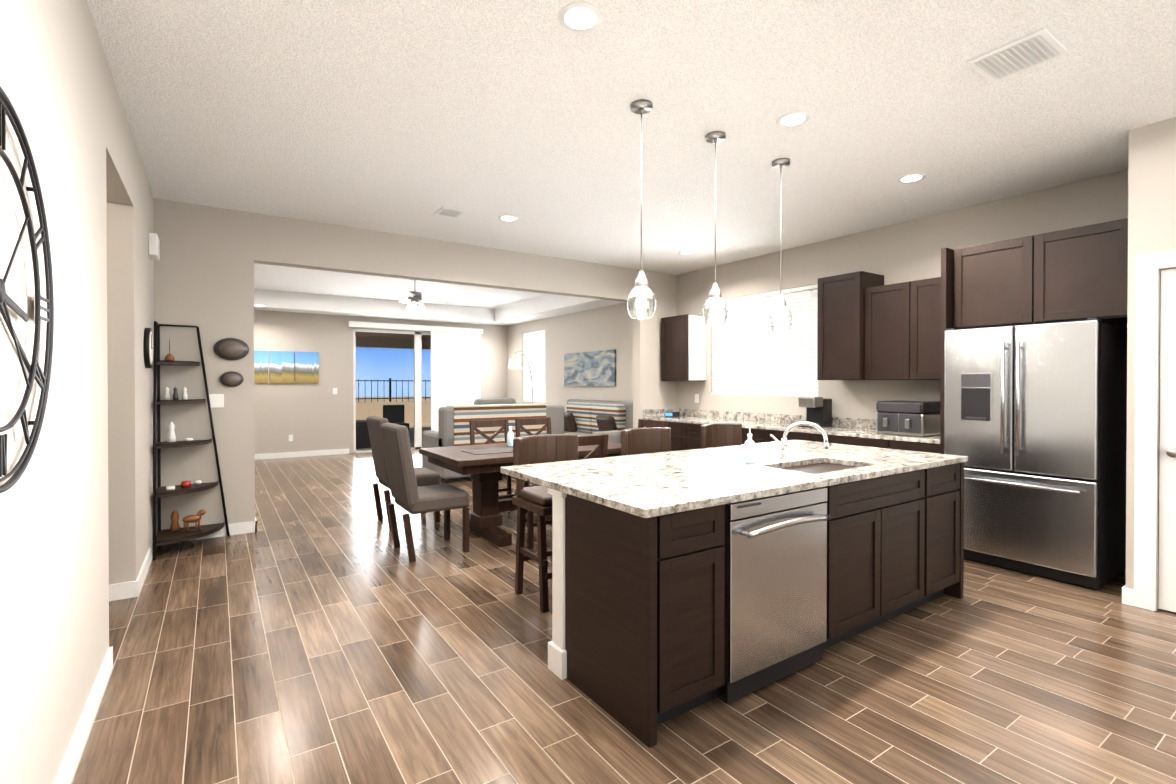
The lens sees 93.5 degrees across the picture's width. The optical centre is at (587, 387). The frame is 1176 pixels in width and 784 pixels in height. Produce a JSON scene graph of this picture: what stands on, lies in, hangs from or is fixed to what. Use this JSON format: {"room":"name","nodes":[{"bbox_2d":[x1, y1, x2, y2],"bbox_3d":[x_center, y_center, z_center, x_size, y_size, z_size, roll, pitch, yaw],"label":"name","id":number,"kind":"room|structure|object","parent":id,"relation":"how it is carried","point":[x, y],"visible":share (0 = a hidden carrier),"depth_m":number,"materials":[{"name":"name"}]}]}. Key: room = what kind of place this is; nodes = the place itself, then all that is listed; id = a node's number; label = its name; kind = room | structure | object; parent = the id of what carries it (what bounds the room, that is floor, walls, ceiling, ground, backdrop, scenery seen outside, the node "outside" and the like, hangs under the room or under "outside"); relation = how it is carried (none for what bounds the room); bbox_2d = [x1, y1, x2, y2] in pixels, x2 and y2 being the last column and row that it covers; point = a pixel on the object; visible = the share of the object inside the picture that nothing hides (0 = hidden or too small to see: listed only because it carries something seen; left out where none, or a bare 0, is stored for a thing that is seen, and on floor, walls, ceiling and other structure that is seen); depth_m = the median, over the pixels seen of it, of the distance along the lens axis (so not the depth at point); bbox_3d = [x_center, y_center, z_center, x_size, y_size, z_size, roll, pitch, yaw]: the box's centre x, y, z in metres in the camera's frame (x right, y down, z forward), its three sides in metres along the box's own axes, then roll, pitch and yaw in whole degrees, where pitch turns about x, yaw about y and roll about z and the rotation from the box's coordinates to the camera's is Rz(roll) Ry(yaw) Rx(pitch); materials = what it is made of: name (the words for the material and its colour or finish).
{"room":"kitchen","nodes":[
{"label":"kitchen","id":0,"kind":"room"},
{"bbox_2d":[0,0,153,783],"bbox_3d":[-1.209,-0.105,0.907,0.130,2.930,9.000,0,0,-34],"label":"wall","id":1,"kind":"structure","parent":0,"point":[66,560],"depth_m":1.96,"materials":[{"name":"grey paint"}]},
{"bbox_2d":[0,86,53,492],"bbox_3d":[-1.354,-0.223,1.267,0.029,0.930,0.930,0,0,-34],"label":"wall clock","id":2,"kind":"object","parent":1,"relation":"attached to","point":[43,310],"visible":1,"depth_m":1.46,"materials":[{"name":"black metal"}]},
{"bbox_2d":[54,646,112,783],"bbox_3d":[-0.476,1.317,-0.060,0.034,0.100,6.560,0,0,-34],"label":"baseboard","id":3,"kind":"structure","parent":1,"relation":"attached to","point":[67,769],"depth_m":2.11,"materials":[{"name":"white wood"}]},
{"bbox_2d":[137,533,156,587],"bbox_3d":[-3.284,1.288,4.131,0.014,0.100,1.350,0,0,-34],"label":"baseboard","id":4,"kind":"structure","parent":1,"relation":"attached to","point":[145,566],"depth_m":3.96,"materials":[{"name":"white wood"}]},
{"bbox_2d":[144,328,152,367],"bbox_3d":[-3.260,-0.292,4.106,0.036,0.300,0.300,0,0,-34],"label":"wall clock","id":5,"kind":"object","parent":1,"relation":"attached to","point":[148,349],"visible":1,"depth_m":4.02,"materials":[{"name":"black metal"}]},
{"bbox_2d":[149,233,159,259],"bbox_3d":[-3.457,-1.119,4.408,0.054,0.170,0.230,0,0,-34],"label":"door chime","id":6,"kind":"object","parent":1,"relation":"attached to","point":[154,247],"visible":1,"depth_m":4.32,"materials":[{"name":"white plastic"}]},
{"bbox_2d":[106,202,108,534],"bbox_3d":[-4.087,-0.118,2.821,2.510,2.930,0.130,0,0,-34],"label":"wall","id":7,"kind":"structure","parent":0,"point":[107,368],"depth_m":3.46,"materials":[{"name":"grey paint"}]},
{"bbox_2d":[109,578,140,600],"bbox_3d":[-3.934,1.296,2.848,2.524,0.100,0.014,0,0,-34],"label":"baseboard","id":8,"kind":"structure","parent":7,"relation":"attached to","point":[124,590],"depth_m":3.51,"materials":[{"name":"white wood"}]},
{"bbox_2d":[254,310,506,453],"bbox_3d":[-4.777,-0.259,10.769,7.220,3.100,0.150,0,0,-34],"label":"wall","id":9,"kind":"structure","parent":0,"point":[313,416],"depth_m":10.47,"materials":[{"name":"grey paint"}]},
{"bbox_2d":[254,350,267,382],"bbox_3d":[-5.940,-0.367,9.877,0.395,0.580,0.029,0,0,-34],"label":"picture","id":10,"kind":"object","parent":9,"relation":"attached to","point":[260,357],"depth_m":9.91},
{"bbox_2d":[269,351,293,382],"bbox_3d":[-5.596,-0.369,10.108,0.395,0.580,0.029,0,0,-34],"label":"picture","id":11,"kind":"object","parent":9,"relation":"attached to","point":[281,366],"depth_m":10.09},
{"bbox_2d":[255,448,348,459],"bbox_3d":[-6.125,1.248,9.774,3.560,0.100,0.014,0,0,-34],"label":"baseboard","id":12,"kind":"structure","parent":9,"relation":"attached to","point":[334,451],"depth_m":10.30,"materials":[{"name":"white wood"}]},
{"bbox_2d":[295,352,318,382],"bbox_3d":[-5.252,-0.371,10.340,0.395,0.580,0.029,0,0,-34],"label":"picture","id":13,"kind":"object","parent":9,"relation":"attached to","point":[306,363],"depth_m":10.33},
{"bbox_2d":[353,329,430,452],"bbox_3d":[-3.562,0.066,11.589,2.570,2.440,0.070,0,0,-34],"label":"sliding glass door","id":14,"kind":"structure","parent":9,"relation":"attached to","point":[417,390],"depth_m":11.53,"materials":[{"name":"white"}]},
{"bbox_2d":[348,321,482,430],"bbox_3d":[-3.489,-0.014,11.480,2.770,2.540,0.108,0,0,-34],"label":"vertical blinds","id":15,"kind":"object","parent":9,"relation":"attached to","point":[455,365],"visible":0.73,"depth_m":11.84,"materials":[{"name":"white plastic"}]},
{"bbox_2d":[153,198,675,532],"bbox_3d":[-1.708,-0.191,6.091,7.090,3.030,0.160,0,0,-34],"label":"wall","id":16,"kind":"structure","parent":0,"point":[204,271],"depth_m":5.03,"materials":[{"name":"grey paint"}]},
{"bbox_2d":[206,394,223,407],"bbox_3d":[-3.311,0.122,4.911,0.130,0.120,0.011,0,0,-34],"label":"switch plate","id":17,"kind":"object","parent":16,"relation":"attached to","point":[216,400],"depth_m":4.91,"materials":[{"name":"white plastic"}]},
{"bbox_2d":[188,520,256,540],"bbox_3d":[-3.339,1.282,4.899,0.699,0.100,0.014,0,0,-34],"label":"baseboard","id":18,"kind":"structure","parent":16,"relation":"attached to","point":[244,527],"depth_m":5.00,"materials":[{"name":"white wood"}]},
{"bbox_2d":[214,338,248,359],"bbox_3d":[-3.204,-0.343,4.973,0.270,0.200,0.021,0,0,-34],"label":"plate","id":19,"kind":"object","parent":16,"relation":"attached to","point":[231,349],"depth_m":4.96,"materials":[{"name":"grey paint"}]},
{"bbox_2d":[220,371,243,386],"bbox_3d":[-3.204,-0.073,4.975,0.180,0.140,0.021,0,0,-34],"label":"plate","id":20,"kind":"object","parent":16,"relation":"attached to","point":[231,378],"depth_m":4.97,"materials":[{"name":"grey paint"}]},
{"bbox_2d":[643,410,674,417],"bbox_3d":[1.015,0.357,7.803,0.606,0.100,0.025,0,0,-34],"label":"backsplash","id":21,"kind":"structure","parent":16,"relation":"attached to","point":[646,413],"depth_m":7.71,"materials":[{"name":"beige stone"}]},
{"bbox_2d":[254,263,625,325],"bbox_3d":[-3.259,-1.568,8.503,7.220,0.390,5.590,0,0,-34],"label":"ceiling","id":22,"kind":"structure","parent":0,"point":[291,289],"depth_m":9.87,"materials":[{"name":"white paint"}]},
{"bbox_2d":[368,279,454,311],"bbox_3d":[-2.641,-1.407,8.383,1.292,0.510,1.244,0,0,-34],"label":"ceiling fan","id":23,"kind":"object","parent":22,"relation":"hanging from","point":[414,297],"visible":0.96,"depth_m":8.28,"materials":[{"name":"silver metal"}]},
{"bbox_2d":[71,449,1175,783],"bbox_3d":[-1.551,1.368,4.032,9.800,0.060,14.950,0,0,-34],"label":"floor","id":24,"kind":"structure","parent":0,"point":[317,627],"depth_m":2.52,"materials":[{"name":"brown tile"}]},
{"bbox_2d":[152,321,229,560],"bbox_3d":[-3.286,0.401,4.606,0.510,1.869,0.512,0,0,-34],"label":"corner shelf","id":25,"kind":"object","parent":24,"relation":"on","point":[164,537],"visible":1,"depth_m":4.61,"materials":[{"name":"black metal"}]},
{"bbox_2d":[164,340,205,532],"bbox_3d":[-3.389,0.405,4.650,0.287,1.610,0.219,0,0,-34],"label":"decor","id":26,"kind":"object","parent":25,"relation":"on","point":[186,520],"visible":1,"depth_m":4.64,"materials":[{"name":"white ceramic"}]},
{"bbox_2d":[367,416,439,529],"bbox_3d":[-1.826,0.807,5.464,0.593,1.048,0.500,0,0,-34],"label":"chair","id":27,"kind":"object","parent":24,"relation":"on","point":[425,476],"visible":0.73,"depth_m":5.34,"materials":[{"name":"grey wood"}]},
{"bbox_2d":[380,422,469,562],"bbox_3d":[-1.334,0.814,4.518,0.593,1.048,0.500,0,0,-34],"label":"chair","id":28,"kind":"object","parent":24,"relation":"on","point":[408,494],"visible":1,"depth_m":4.33,"materials":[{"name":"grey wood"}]},
{"bbox_2d":[422,403,563,482],"bbox_3d":[-1.426,0.780,8.456,1.950,1.054,0.982,0,0,-34],"label":"sofa","id":29,"kind":"object","parent":24,"relation":"on","point":[453,426],"visible":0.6,"depth_m":7.87,"materials":[{"name":"grey fabric"}]},
{"bbox_2d":[474,398,515,404],"bbox_3d":[-1.586,0.750,10.260,0.840,1.090,0.870,0,0,-34],"label":"armchair","id":30,"kind":"object","parent":24,"relation":"on","point":[483,401],"visible":0.06,"depth_m":10.42,"materials":[{"name":"grey fabric"}]},
{"bbox_2d":[469,419,528,512],"bbox_3d":[-0.957,0.843,5.923,0.460,0.968,0.531,0,0,-34],"label":"x-back chair","id":31,"kind":"object","parent":24,"relation":"on","point":[475,425],"visible":0.38,"depth_m":6.08,"materials":[{"name":"brown wood"}]},
{"bbox_2d":[419,442,620,546],"bbox_3d":[-0.538,0.948,5.211,1.800,0.765,1.000,0,0,-34],"label":"dining table","id":32,"kind":"object","parent":24,"relation":"on","point":[483,471],"visible":0.52,"depth_m":4.86,"materials":[{"name":"brown wood"}]},
{"bbox_2d":[461,426,513,454],"bbox_3d":[-0.838,0.470,4.983,0.552,0.192,0.442,0,0,-34],"label":"decor","id":33,"kind":"object","parent":32,"relation":"on","point":[510,438],"visible":0.98,"depth_m":4.99,"materials":[{"name":"grey"}]},
{"bbox_2d":[509,351,532,403],"bbox_3d":[-1.171,0.314,10.370,0.320,1.961,1.332,0,0,9],"label":"floor lamp","id":34,"kind":"object","parent":24,"relation":"on","point":[514,362],"visible":0.79,"depth_m":9.76,"materials":[{"name":"silver metal"}]},
{"bbox_2d":[515,417,551,486],"bbox_3d":[-0.501,0.841,6.230,0.460,0.968,0.531,0,0,-34],"label":"x-back chair","id":35,"kind":"object","parent":24,"relation":"on","point":[519,423],"visible":0.33,"depth_m":6.40,"materials":[{"name":"brown wood"}]},
{"bbox_2d":[512,434,577,612],"bbox_3d":[-0.212,0.832,3.562,0.490,1.021,0.442,0,0,-34],"label":"bar stool","id":36,"kind":"object","parent":24,"relation":"on","point":[537,449],"visible":0.44,"depth_m":3.55,"materials":[{"name":"brown wood"}]},
{"bbox_2d":[527,434,607,560],"bbox_3d":[-0.171,0.853,4.486,0.460,0.968,0.531,0,0,-34],"label":"x-back chair","id":37,"kind":"object","parent":24,"relation":"on","point":[601,441],"visible":0.15,"depth_m":4.38,"materials":[{"name":"brown wood"}]},
{"bbox_2d":[564,399,632,443],"bbox_3d":[-0.038,0.763,9.053,0.940,1.080,2.000,0,0,-34],"label":"sofa","id":38,"kind":"object","parent":24,"relation":"on","point":[611,419],"visible":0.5,"depth_m":8.88,"materials":[{"name":"grey fabric"}]},
{"bbox_2d":[621,427,670,455],"bbox_3d":[0.509,0.828,4.156,0.490,1.021,0.442,0,0,-34],"label":"bar stool","id":39,"kind":"object","parent":24,"relation":"on","point":[643,440],"visible":0.33,"depth_m":4.32,"materials":[{"name":"brown wood"}]},
{"bbox_2d":[638,419,667,427],"bbox_3d":[0.507,0.843,5.925,0.531,0.968,0.460,0,0,-34],"label":"x-back chair","id":40,"kind":"object","parent":24,"relation":"on","point":[642,423],"visible":0.19,"depth_m":6.05,"materials":[{"name":"brown wood"}]},
{"bbox_2d":[643,418,674,450],"bbox_3d":[1.268,0.879,7.457,0.625,0.870,0.768,0,0,-34],"label":"base cabinet","id":41,"kind":"object","parent":24,"relation":"on","point":[670,424],"depth_m":7.17,"materials":[{"name":"brown wood"}]},
{"bbox_2d":[675,422,702,450],"bbox_3d":[1.575,0.883,7.000,0.625,0.870,0.586,0,0,-34],"label":"base cabinet","id":42,"kind":"object","parent":24,"relation":"on","point":[687,434],"depth_m":6.93,"materials":[{"name":"brown wood"}]},
{"bbox_2d":[659,414,943,441],"bbox_3d":[2.087,0.435,6.232,0.630,0.035,3.830,0,0,-34],"label":"countertop","id":43,"kind":"structure","parent":42,"relation":"on","point":[683,417],"depth_m":5.74,"materials":[{"name":"beige stone"}]},
{"bbox_2d":[665,411,679,416],"bbox_3d":[1.159,0.373,7.626,0.123,0.069,0.180,0,0,-34],"label":"clock radio","id":44,"kind":"object","parent":43,"relation":"on","point":[672,414],"visible":1,"depth_m":7.57,"materials":[{"name":"black plastic"}]},
{"bbox_2d":[797,397,831,427],"bbox_3d":[2.405,0.260,5.920,0.320,0.319,0.280,0,0,-34],"label":"coffee maker","id":45,"kind":"object","parent":43,"relation":"on","point":[818,410],"visible":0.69,"depth_m":5.83,"materials":[{"name":"black plastic"}]},
{"bbox_2d":[876,400,939,436],"bbox_3d":[2.901,0.276,5.013,0.430,0.299,0.420,0,0,-34],"label":"air fryer","id":46,"kind":"object","parent":43,"relation":"on","point":[909,418],"visible":0.94,"depth_m":4.88,"materials":[{"name":"silver metal"}]},
{"bbox_2d":[701,423,741,447],"bbox_3d":[1.198,0.825,4.619,0.490,1.021,0.442,0,0,-34],"label":"bar stool","id":47,"kind":"object","parent":24,"relation":"on","point":[720,434],"visible":0.31,"depth_m":4.79,"materials":[{"name":"brown wood"}]},
{"bbox_2d":[703,422,762,444],"bbox_3d":[1.940,0.886,6.458,0.625,0.870,0.973,0,0,-34],"label":"base cabinet","id":48,"kind":"object","parent":24,"relation":"on","point":[757,431],"depth_m":6.07,"materials":[{"name":"brown wood"}]},
{"bbox_2d":[541,461,967,747],"bbox_3d":[1.140,0.910,3.064,2.682,0.870,0.797,0,0,-34],"label":"kitchen island","id":49,"kind":"object","parent":24,"relation":"on","point":[683,581],"depth_m":2.43,"materials":[{"name":"brown wood"}]},
{"bbox_2d":[501,442,967,512],"bbox_3d":[0.963,0.456,3.286,2.655,0.035,1.245,0,0,-34],"label":"island countertop","id":50,"kind":"structure","parent":49,"relation":"on","point":[681,479],"depth_m":2.87,"materials":[{"name":"white stone"}]},
{"bbox_2d":[744,426,755,463],"bbox_3d":[0.935,0.331,3.197,0.064,0.214,0.064,0,0,-34],"label":"soap bottle","id":51,"kind":"object","parent":50,"relation":"on","point":[749,451],"visible":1,"depth_m":3.17,"materials":[{"name":"white plastic"}]},
{"bbox_2d":[769,421,832,456],"bbox_3d":[1.320,0.324,3.452,0.217,0.227,0.284,0,0,-34],"label":"faucet","id":52,"kind":"object","parent":50,"relation":"on","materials":[{"name":"silver metal"}]},
{"bbox_2d":[773,461,856,472],"bbox_3d":[1.317,0.578,3.142,0.660,0.230,0.380,0,0,-34],"label":"sink","id":53,"kind":"object","parent":50,"relation":"in","point":[806,466],"depth_m":3.29,"materials":[{"name":"silver metal"}]},
{"bbox_2d":[763,430,806,442],"bbox_3d":[2.340,0.891,5.863,0.625,0.870,0.586,0,0,-34],"label":"base cabinet","id":54,"kind":"object","parent":24,"relation":"on","point":[778,434],"depth_m":5.78,"materials":[{"name":"brown wood"}]},
{"bbox_2d":[807,430,878,447],"bbox_3d":[2.701,0.894,5.327,0.625,0.870,0.833,0,0,-34],"label":"base cabinet","id":55,"kind":"object","parent":24,"relation":"on","point":[849,439],"depth_m":5.18,"materials":[{"name":"brown wood"}]},
{"bbox_2d":[879,438,943,453],"bbox_3d":[3.009,0.897,4.869,0.625,0.870,0.523,0,0,-34],"label":"base cabinet","id":56,"kind":"object","parent":24,"relation":"on","point":[890,443],"depth_m":4.70,"materials":[{"name":"brown wood"}]},
{"bbox_2d":[944,317,1126,589],"bbox_3d":[3.336,0.440,4.156,0.847,1.795,0.910,0,0,-34],"label":"fridge","id":57,"kind":"object","parent":24,"relation":"on","point":[1035,423],"visible":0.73,"depth_m":3.85,"materials":[{"name":"grey metal"}]},
{"bbox_2d":[87,0,1175,274],"bbox_3d":[0.259,-1.627,1.860,8.800,0.100,9.360,0,0,-34],"label":"ceiling","id":58,"kind":"structure","parent":0,"point":[401,116],"depth_m":3.18,"materials":[{"name":"white paint"}]},
{"bbox_2d":[435,207,465,217],"bbox_3d":[-1.253,-1.588,5.038,0.220,0.022,0.220,0,0,-34],"label":"ceiling vent","id":59,"kind":"object","parent":58,"relation":"in","point":[450,212],"visible":1,"depth_m":5.00,"materials":[{"name":"white metal"}]},
{"bbox_2d":[498,215,517,220],"bbox_3d":[-0.754,-1.597,5.228,0.189,0.006,0.189,0,0,11],"label":"recessed light","id":60,"kind":"object","parent":58,"relation":"in","point":[503,217],"depth_m":5.22,"materials":[{"name":"white"}]},
{"bbox_2d":[558,2,602,32],"bbox_3d":[-0.032,-1.577,2.364,0.189,0.006,0.189,0,0,11],"label":"recessed light","id":61,"kind":"object","parent":58,"relation":"in","point":[581,17],"depth_m":2.35,"materials":[{"name":"white plastic"}]},
{"bbox_2d":[627,99,655,318],"bbox_3d":[0.300,-0.988,3.110,0.162,1.195,0.162,0,0,-34],"label":"pendant light","id":62,"kind":"object","parent":58,"relation":"hanging from","point":[642,106],"visible":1,"depth_m":3.09,"materials":[{"name":"clear glass"}]},
{"bbox_2d":[679,251,694,254],"bbox_3d":[1.178,-1.607,6.601,0.189,0.006,0.189,0,0,11],"label":"recessed light","id":63,"kind":"object","parent":58,"relation":"in","point":[682,252],"depth_m":6.58,"materials":[{"name":"white"}]},
{"bbox_2d":[702,131,727,325],"bbox_3d":[0.803,-0.991,3.490,0.162,1.195,0.162,0,0,-34],"label":"pendant light","id":64,"kind":"object","parent":58,"relation":"hanging from","point":[715,137],"visible":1,"depth_m":3.48,"materials":[{"name":"clear glass"}]},
{"bbox_2d":[769,158,792,331],"bbox_3d":[1.359,-0.993,3.901,0.162,1.195,0.162,0,0,-34],"label":"pendant light","id":65,"kind":"object","parent":58,"relation":"hanging from","point":[780,302],"visible":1,"depth_m":3.89,"materials":[{"name":"clear glass"}]},
{"bbox_2d":[776,111,809,126],"bbox_3d":[1.212,-1.584,3.273,0.189,0.006,0.189,0,0,11],"label":"recessed light","id":66,"kind":"object","parent":58,"relation":"in","point":[792,119],"depth_m":3.26,"materials":[{"name":"white plastic"}]},
{"bbox_2d":[897,173,925,182],"bbox_3d":[2.462,-1.590,4.210,0.189,0.006,0.189,0,0,11],"label":"recessed light","id":67,"kind":"object","parent":58,"relation":"in","point":[915,177],"depth_m":4.20,"materials":[{"name":"white plastic"}]},
{"bbox_2d":[966,28,1068,82],"bbox_3d":[2.047,-1.571,2.642,0.310,0.022,0.310,0,0,-34],"label":"ceiling vent","id":68,"kind":"object","parent":58,"relation":"in","point":[1038,47],"visible":1,"depth_m":2.62,"materials":[{"name":"white metal"}]},
{"bbox_2d":[507,169,1127,569],"bbox_3d":[1.109,-0.242,8.372,0.130,3.100,10.700,0,0,-34],"label":"wall","id":69,"kind":"structure","parent":0,"point":[906,251],"depth_m":5.98,"materials":[{"name":"grey paint"}]},
{"bbox_2d":[524,331,544,401],"bbox_3d":[-1.090,-0.430,11.664,0.060,1.470,1.020,0,0,-34],"label":"window","id":70,"kind":"structure","parent":69,"relation":"in","point":[534,347],"depth_m":11.64,"materials":[{"name":"white"}]},
{"bbox_2d":[564,350,615,385],"bbox_3d":[0.006,-0.327,9.865,0.029,0.610,1.610,0,0,-34],"label":"picture","id":71,"kind":"object","parent":69,"relation":"attached to","point":[594,368],"visible":1,"depth_m":9.78},
{"bbox_2d":[661,314,705,380],"bbox_3d":[1.313,-0.529,7.623,0.354,0.885,0.528,0,0,-34],"label":"upper cabinet","id":72,"kind":"object","parent":69,"relation":"attached to","point":[683,337],"depth_m":7.45,"materials":[{"name":"brown wood"}]},
{"bbox_2d":[695,394,698,402],"bbox_3d":[1.506,0.153,7.659,0.008,0.120,0.070,0,0,-34],"label":"switch plate","id":73,"kind":"object","parent":69,"relation":"attached to","point":[696,395],"depth_m":7.65,"materials":[{"name":"white plastic"}]},
{"bbox_2d":[711,284,817,395],"bbox_3d":[2.127,-0.526,6.807,0.056,1.246,1.606,0,0,-34],"label":"window","id":74,"kind":"structure","parent":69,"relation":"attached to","point":[753,353],"depth_m":6.73,"materials":[{"name":"white glass"}]},
{"bbox_2d":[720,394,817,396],"bbox_3d":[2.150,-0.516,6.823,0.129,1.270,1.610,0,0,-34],"label":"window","id":75,"kind":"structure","parent":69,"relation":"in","point":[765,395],"depth_m":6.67,"materials":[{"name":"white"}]},
{"bbox_2d":[675,410,943,433],"bbox_3d":[2.338,0.367,6.401,0.024,0.100,3.830,0,0,-34],"label":"backsplash","id":76,"kind":"structure","parent":69,"relation":"attached to","point":[864,424],"depth_m":6.58,"materials":[{"name":"beige stone"}]},
{"bbox_2d":[817,271,883,379],"bbox_3d":[2.661,-0.592,5.555,0.425,1.040,0.523,0,0,-34],"label":"upper cabinet","id":77,"kind":"object","parent":69,"relation":"attached to","point":[844,300],"depth_m":5.41,"materials":[{"name":"brown wood"}]},
{"bbox_2d":[871,282,898,379],"bbox_3d":[2.936,-0.512,5.211,0.354,0.885,0.481,0,0,-34],"label":"upper cabinet","id":78,"kind":"object","parent":69,"relation":"attached to","point":[871,326],"depth_m":5.15,"materials":[{"name":"brown wood"}]},
{"bbox_2d":[899,274,950,381],"bbox_3d":[3.135,-0.510,4.914,0.354,0.885,0.483,0,0,-34],"label":"upper cabinet","id":79,"kind":"object","parent":69,"relation":"attached to","point":[925,304],"depth_m":4.87,"materials":[{"name":"brown wood"}]},
{"bbox_2d":[951,238,1018,329],"bbox_3d":[3.343,-0.784,4.361,0.625,0.640,0.588,0,0,-34],"label":"upper cabinet","id":80,"kind":"object","parent":69,"relation":"attached to","point":[984,277],"depth_m":4.25,"materials":[{"name":"brown wood"}]},
{"bbox_2d":[1019,218,1127,324],"bbox_3d":[3.603,-0.781,3.975,0.625,0.640,0.590,0,0,-34],"label":"upper cabinet","id":81,"kind":"object","parent":69,"relation":"attached to","point":[1078,273],"depth_m":3.81,"materials":[{"name":"brown wood"}]},
{"bbox_2d":[1126,117,1175,610],"bbox_3d":[4.520,-0.111,1.779,0.130,2.930,4.050,0,0,-34],"label":"wall","id":82,"kind":"structure","parent":0,"point":[1152,190],"depth_m":3.33,"materials":[{"name":"grey paint"}]},
{"bbox_2d":[1122,585,1133,605],"bbox_3d":[3.459,1.292,3.506,0.314,0.100,0.044,0,0,-34],"label":"baseboard","id":83,"kind":"structure","parent":82,"relation":"attached to","point":[1127,593],"depth_m":3.41,"materials":[{"name":"white wood"}]},
{"bbox_2d":[1134,250,1175,612],"bbox_3d":[3.649,0.273,2.982,0.115,2.145,1.005,0,0,-34],"label":"door frame","id":84,"kind":"structure","parent":82,"relation":"attached to","point":[1148,266],"depth_m":3.32,"materials":[{"name":"white wood"}]},
{"label":"outside","id":85,"kind":"structure","parent":0,"visible":0},
{"bbox_2d":[356,396,430,450],"bbox_3d":[-15.790,1.190,32.538,60.000,0.060,48.250,0,0,-34],"label":"ground","id":86,"kind":"structure","parent":85,"point":[427,426],"depth_m":42.47,"materials":[{"name":"beige concrete"}]},
{"bbox_2d":[356,405,409,448],"bbox_3d":[-4.728,0.864,12.558,1.450,0.870,1.350,0,0,-34],"label":"patio furniture","id":87,"kind":"object","parent":86,"relation":"on","point":[361,432],"depth_m":13.07,"materials":[{"name":"black plastic"}]},
{"bbox_2d":[355,332,430,349],"bbox_3d":[-4.325,-0.091,13.251,6.500,2.770,3.440,0,0,-34],"label":"patio cover","id":88,"kind":"object","parent":86,"relation":"on","point":[377,342],"depth_m":14.25,"materials":[{"name":"brown wood"}]},
{"bbox_2d":[356,378,430,423],"bbox_3d":[-6.493,0.471,18.690,34.030,1.570,0.200,0,0,-34],"label":"fence","id":89,"kind":"object","parent":86,"relation":"on","point":[362,411],"depth_m":18.55,"materials":[{"name":"beige paint"}]}
]}

